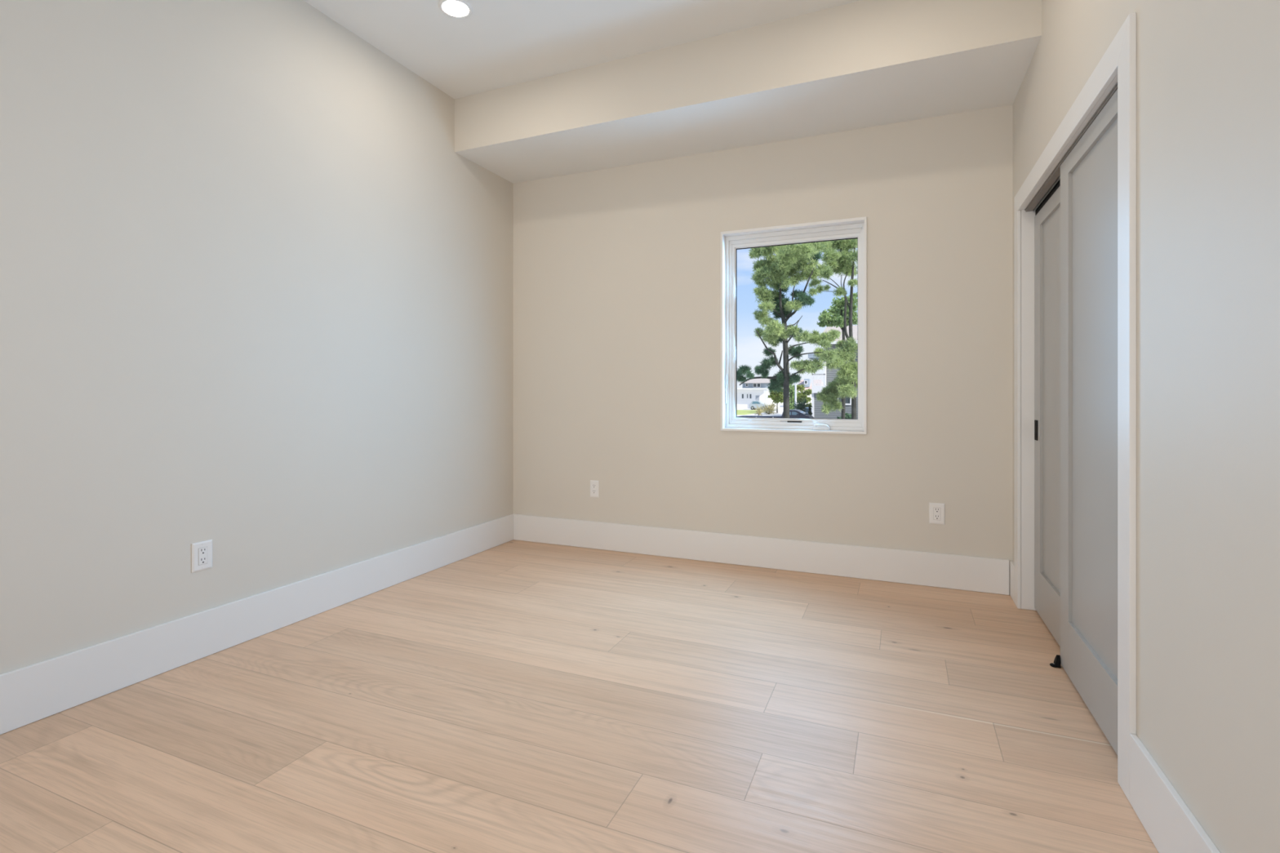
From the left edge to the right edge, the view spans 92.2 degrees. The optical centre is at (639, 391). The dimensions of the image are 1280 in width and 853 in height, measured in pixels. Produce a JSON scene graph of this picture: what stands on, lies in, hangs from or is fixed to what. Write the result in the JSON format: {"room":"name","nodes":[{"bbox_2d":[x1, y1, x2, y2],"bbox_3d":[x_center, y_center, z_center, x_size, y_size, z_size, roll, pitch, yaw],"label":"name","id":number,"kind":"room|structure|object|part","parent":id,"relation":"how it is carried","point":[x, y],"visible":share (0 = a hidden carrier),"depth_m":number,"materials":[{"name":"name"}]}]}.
{"room":"empty bedroom","nodes":[
{"label":"empty bedroom","id":0,"kind":"room"},
{"bbox_2d":[0,0,513,674],"bbox_3d":[-1.950,-0.355,2.373,0.200,3.370,4.738,0,0,23],"label":"wall","id":1,"kind":"structure","parent":0,"point":[256,287],"depth_m":2.59,"materials":[{"name":"beige paint"}]},
{"bbox_2d":[191,539,212,573],"bbox_3d":[-1.780,0.667,2.507,0.008,0.116,0.078,0,0,23],"label":"wall outlet","id":2,"kind":"object","parent":1,"relation":"attached to","point":[202,552],"visible":1,"depth_m":2.50,"materials":[{"name":"white plastic"}]},
{"bbox_2d":[198,546,207,564],"bbox_3d":[-1.777,0.667,2.506,0.002,0.067,0.033,0,0,23],"label":"receptacle","id":3,"kind":"object","parent":2,"relation":"attached to","point":[202,551],"depth_m":2.50,"materials":[{"name":"white plastic"}]},
{"bbox_2d":[0,513,513,734],"bbox_3d":[-1.851,0.986,2.331,0.015,0.186,4.738,0,0,23],"label":"baseboard","id":4,"kind":"structure","parent":1,"relation":"attached to","point":[37,691],"depth_m":2.51,"materials":[{"name":"white paint"}]},
{"bbox_2d":[0,539,1158,852],"bbox_3d":[-0.030,1.205,1.555,3.974,0.250,4.738,0,0,23],"label":"floor","id":5,"kind":"structure","parent":0,"point":[513,696],"depth_m":1.98,"materials":[{"name":"brown wood"}]},
{"bbox_2d":[1049,654,1061,668],"bbox_3d":[1.633,1.057,2.425,0.035,0.045,0.033,0,0,22],"label":"floor guide","id":6,"kind":"object","parent":5,"relation":"on","point":[1056,664],"visible":1,"depth_m":2.42,"materials":[{"name":"metal"}]},
{"bbox_2d":[302,0,862,98],"bbox_3d":[-0.099,-1.952,1.585,4.224,0.177,4.738,0,0,23],"label":"ceiling","id":7,"kind":"structure","parent":0,"point":[502,43],"depth_m":3.17,"materials":[{"name":"white paint"}]},
{"bbox_2d":[438,0,472,17],"bbox_3d":[-0.894,-1.859,2.987,0.160,0.008,0.160,0,0,23],"label":"recessed light","id":8,"kind":"object","parent":7,"relation":"in","point":[454,8],"visible":1,"depth_m":2.98,"materials":[{"name":"white paint"}]},
{"bbox_2d":[454,0,1041,183],"bbox_3d":[0.419,-1.694,3.566,3.224,0.337,0.687,0,0,23],"label":"ceiling","id":9,"kind":"structure","parent":0,"point":[864,64],"depth_m":3.27,"materials":[{"name":"beige paint"}]},
{"bbox_2d":[513,104,1013,561],"bbox_3d":[0.869,-0.355,3.856,4.224,3.370,0.200,0,0,23],"label":"wall","id":10,"kind":"structure","parent":0,"point":[617,270],"depth_m":3.79,"materials":[{"name":"beige paint"}]},
{"bbox_2d":[590,480,599,497],"bbox_3d":[-0.314,0.669,4.246,0.066,0.116,0.009,0,0,23],"label":"wall outlet","id":11,"kind":"object","parent":10,"relation":"attached to","point":[594,485],"visible":1,"depth_m":4.24,"materials":[{"name":"white plastic"}]},
{"bbox_2d":[513,514,1009,595],"bbox_3d":[0.521,0.986,3.887,3.131,0.186,0.015,0,0,23],"label":"baseboard","id":12,"kind":"structure","parent":10,"relation":"attached to","point":[970,573],"depth_m":3.74,"materials":[{"name":"white paint"}]},
{"bbox_2d":[720,216,866,434],"bbox_3d":[0.931,-0.382,3.776,0.866,1.254,0.129,0,0,23],"label":"window","id":13,"kind":"structure","parent":10,"relation":"in","point":[732,241],"depth_m":3.80,"materials":[{"name":"white paint"}]},
{"bbox_3d":[0.550,0.020,3.934,0.009,0.110,0.015,0,0,23],"label":"lock lever","id":14,"kind":"part","parent":13,"relation":"part of","materials":[{"name":"white plastic"}]},
{"bbox_3d":[1.092,0.208,3.680,0.086,0.029,0.015,0,0,23],"label":"crank handle","id":15,"kind":"part","parent":13,"relation":"part of","materials":[{"name":"white plastic"}]},
{"bbox_2d":[928,502,945,524],"bbox_3d":[1.645,0.675,3.412,0.078,0.116,0.008,0,0,23],"label":"wall outlet","id":16,"kind":"object","parent":10,"relation":"attached to","point":[936,510],"visible":1,"depth_m":3.41,"materials":[{"name":"white plastic"}]},
{"bbox_2d":[933,507,940,519],"bbox_3d":[1.644,0.675,3.409,0.033,0.067,0.002,0,0,23],"label":"receptacle","id":17,"kind":"object","parent":16,"relation":"attached to","point":[936,510],"depth_m":3.41,"materials":[{"name":"white plastic"}]},
{"bbox_2d":[1013,0,1279,852],"bbox_3d":[1.132,-0.395,1.053,0.116,2.950,4.753,0,0,22],"label":"wall","id":18,"kind":"structure","parent":0,"point":[1208,71],"depth_m":1.27,"materials":[{"name":"beige paint"}]},
{"bbox_2d":[1009,561,1013,600],"bbox_3d":[1.944,0.988,3.205,0.015,0.183,0.116,0,0,22],"label":"baseboard","id":19,"kind":"structure","parent":18,"relation":"attached to","point":[1011,563],"depth_m":3.21,"materials":[{"name":"white paint"}]},
{"bbox_2d":[1034,186,1060,646],"bbox_3d":[1.811,0.102,2.672,0.037,1.928,0.783,0,0,22],"label":"door","id":20,"kind":"structure","parent":18,"relation":"in","point":[1047,220],"depth_m":2.84,"materials":[{"name":"grey paint"}]},
{"bbox_3d":[1.926,0.186,2.995,0.002,0.097,0.055,0,0,22],"label":"flush pull","id":21,"kind":"part","parent":20,"relation":"part of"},
{"bbox_3d":[1.815,0.032,2.670,0.012,1.652,0.543,0,0,22],"label":"recessed panel","id":22,"kind":"part","parent":20,"relation":"part of","materials":[{"name":"grey paint"}]},
{"bbox_2d":[1021,74,1117,610],"bbox_3d":[1.667,0.084,2.359,0.113,1.991,1.495,0,0,22],"label":"trim","id":23,"kind":"structure","parent":18,"relation":"attached to","point":[1027,217],"depth_m":3.05,"materials":[{"name":"white paint"}]},
{"bbox_2d":[1024,81,1117,216],"bbox_3d":[1.669,-0.884,2.358,0.088,0.038,1.473,0,0,22],"label":"door track","id":24,"kind":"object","parent":18,"relation":"attached to","point":[1052,183],"depth_m":2.60,"materials":[{"name":"brown metal"}]},
{"bbox_2d":[1013,12,1136,802],"bbox_3d":[1.607,0.042,2.383,0.015,2.074,1.660,0,0,22],"label":"trim","id":25,"kind":"structure","parent":18,"relation":"attached to","point":[1119,59],"depth_m":1.67,"materials":[{"name":"white paint"}]},
{"bbox_2d":[1060,88,1117,755],"bbox_3d":[1.518,0.089,2.053,0.034,1.954,0.789,0,0,22],"label":"door","id":26,"kind":"structure","parent":18,"relation":"in","point":[1089,173],"depth_m":2.10,"materials":[{"name":"grey paint"}]},
{"bbox_3d":[1.520,0.021,2.052,0.012,1.683,0.549,0,0,22],"label":"recessed panel","id":27,"kind":"part","parent":26,"relation":"part of","materials":[{"name":"grey paint"}]},
{"bbox_2d":[1129,733,1220,852],"bbox_3d":[0.735,0.988,0.257,0.015,0.183,2.938,0,0,22],"label":"baseboard","id":28,"kind":"structure","parent":18,"relation":"attached to","point":[1167,820],"depth_m":1.44,"materials":[{"name":"white paint"}]},
{"label":"outside","id":29,"kind":"structure","parent":0,"visible":0},
{"bbox_2d":[737,401,783,416],"bbox_3d":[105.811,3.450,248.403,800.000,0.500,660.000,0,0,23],"label":"ground","id":30,"kind":"structure","parent":29,"point":[780,409],"depth_m":98.64,"materials":[{"name":"concrete"}]},
{"bbox_2d":[737,409,764,414],"bbox_3d":[-22.420,3.196,113.353,89.902,0.008,23.000,0,0,23],"label":"lawn","id":31,"kind":"structure","parent":30,"relation":"on","point":[739,411],"depth_m":98.38,"materials":[{"name":"green plant"}]},
{"bbox_2d":[737,378,779,408],"bbox_3d":[22.340,0.182,124.721,10.089,6.035,14.200,0,0,23],"label":"house","id":32,"kind":"structure","parent":30,"relation":"on","point":[755,389],"depth_m":119.34,"materials":[{"name":"white"}]},
{"bbox_3d":[23.638,1.359,116.723,0.300,3.683,0.300,0,0,23],"label":"porch post","id":33,"kind":"part","parent":32,"relation":"part of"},
{"bbox_3d":[24.023,1.359,116.559,0.300,3.683,0.300,0,0,23],"label":"porch post","id":34,"kind":"part","parent":32,"relation":"part of","materials":[{"name":"white wood"}]},
{"bbox_2d":[749,400,768,409],"bbox_3d":[21.261,2.391,109.855,3.250,1.618,1.860,0,0,23],"label":"car","id":35,"kind":"object","parent":30,"relation":"on","point":[753,404],"visible":0.67,"depth_m":109.22,"materials":[{"name":"silver metal"}]},
{"bbox_2d":[754,404,765,415],"bbox_3d":[15.684,2.603,80.536,1.863,2.309,2.431,0,0,23],"label":"ornamental grass","id":36,"kind":"object","parent":30,"relation":"on","point":[759,412],"depth_m":80.28,"materials":[{"name":"beige plant"}]},
{"bbox_2d":[761,400,778,414],"bbox_3d":[18.440,2.528,87.871,3.043,2.734,3.717,0,0,23],"label":"ornamental grass","id":37,"kind":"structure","parent":30,"relation":"on","point":[767,410],"depth_m":87.88,"materials":[{"name":"beige plant"}]},
{"bbox_2d":[737,409,813,417],"bbox_3d":[10.208,2.273,46.581,5.545,1.854,2.150,0,0,23],"label":"pickup truck","id":38,"kind":"object","parent":30,"relation":"on","point":[793,413],"visible":0.19,"depth_m":45.33,"materials":[{"name":"blue paint"}]},
{"bbox_2d":[767,388,783,413],"bbox_3d":[20.922,1.130,93.989,3.129,4.209,3.419,0,0,23],"label":"tree","id":39,"kind":"object","parent":30,"relation":"on","point":[776,397],"visible":0.8,"depth_m":93.99,"materials":[{"name":"green plant"}]},
{"bbox_2d":[737,241,840,417],"bbox_3d":[9.262,-3.487,39.842,7.374,13.484,5.658,0,0,23],"label":"pine tree","id":40,"kind":"object","parent":30,"relation":"on","point":[781,268],"visible":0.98,"depth_m":38.99,"materials":[{"name":"green plant"}]},
{"bbox_2d":[782,382,799,409],"bbox_3d":[21.227,0.661,86.731,2.151,5.088,2.726,0,0,23],"label":"shrub","id":41,"kind":"object","parent":30,"relation":"on","point":[791,388],"visible":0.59,"depth_m":86.42,"materials":[{"name":"green plant"}]},
{"bbox_2d":[791,384,811,407],"bbox_3d":[21.723,1.041,82.206,3.087,4.278,2.998,0,0,23],"label":"shrub","id":42,"kind":"object","parent":30,"relation":"on","point":[801,388],"visible":0.74,"depth_m":81.44,"materials":[{"name":"green plant"}]},
{"bbox_2d":[796,378,822,404],"bbox_3d":[36.246,0.248,131.298,5.259,5.905,10.800,0,0,23],"label":"house","id":43,"kind":"structure","parent":30,"relation":"on","point":[807,382],"depth_m":127.92,"materials":[{"name":"white"}]},
{"bbox_2d":[806,238,857,418],"bbox_3d":[13.906,-4.028,43.020,4.973,14.315,4.028,0,0,-15],"label":"pine tree","id":44,"kind":"object","parent":30,"relation":"on","point":[846,382],"visible":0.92,"depth_m":42.41,"materials":[{"name":"green plant"}]},
{"bbox_2d":[808,325,857,418],"bbox_3d":[21.245,-1.427,55.493,10.584,9.254,10.040,0,0,23],"label":"house","id":45,"kind":"structure","parent":30,"relation":"on","point":[828,375],"depth_m":53.07,"materials":[{"name":"grey"}]},
{"bbox_3d":[17.363,0.586,52.367,0.933,0.819,0.025,0,0,23],"label":"pane","id":46,"kind":"part","parent":45,"relation":"part of","materials":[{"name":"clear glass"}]},
{"bbox_2d":[816,292,857,418],"bbox_3d":[15.191,-2.204,46.823,3.437,10.620,3.466,0,0,23],"label":"leafy tree","id":47,"kind":"object","parent":30,"relation":"on","point":[837,310],"visible":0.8,"depth_m":46.14,"materials":[{"name":"green plant"}]},
{"bbox_3d":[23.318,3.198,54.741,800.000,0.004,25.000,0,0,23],"label":"road","id":48,"kind":"object","parent":30,"relation":"on","visible":0},
{"bbox_2d":[794,371,796,408],"bbox_3d":[17.348,0.480,68.696,0.400,5.440,0.400,0,0,23],"label":"street lamp","id":49,"kind":"object","parent":48,"relation":"on","point":[795,383],"visible":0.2,"depth_m":68.61,"materials":[{"name":"white metal"}]},
{"bbox_2d":[790,396,811,412],"bbox_3d":[14.757,1.797,56.780,2.060,2.779,2.037,0,0,23],"label":"bush","id":50,"kind":"object","parent":48,"relation":"on","point":[801,406],"visible":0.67,"depth_m":56.62,"materials":[{"name":"green plant"}]},
{"bbox_2d":[807,404,812,415],"bbox_3d":[13.406,2.078,48.595,0.575,2.179,0.714,0,0,23],"label":"conical shrub","id":51,"kind":"object","parent":48,"relation":"on","point":[810,411],"visible":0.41,"depth_m":48.61,"materials":[{"name":"green plant"}]},
{"bbox_2d":[836,412,851,418],"bbox_3d":[16.617,2.377,49.781,1.332,1.445,1.445,0,0,23],"label":"leafy bush","id":52,"kind":"object","parent":48,"relation":"on","point":[846,415],"visible":0.29,"depth_m":49.73,"materials":[{"name":"green plant"}]}
]}

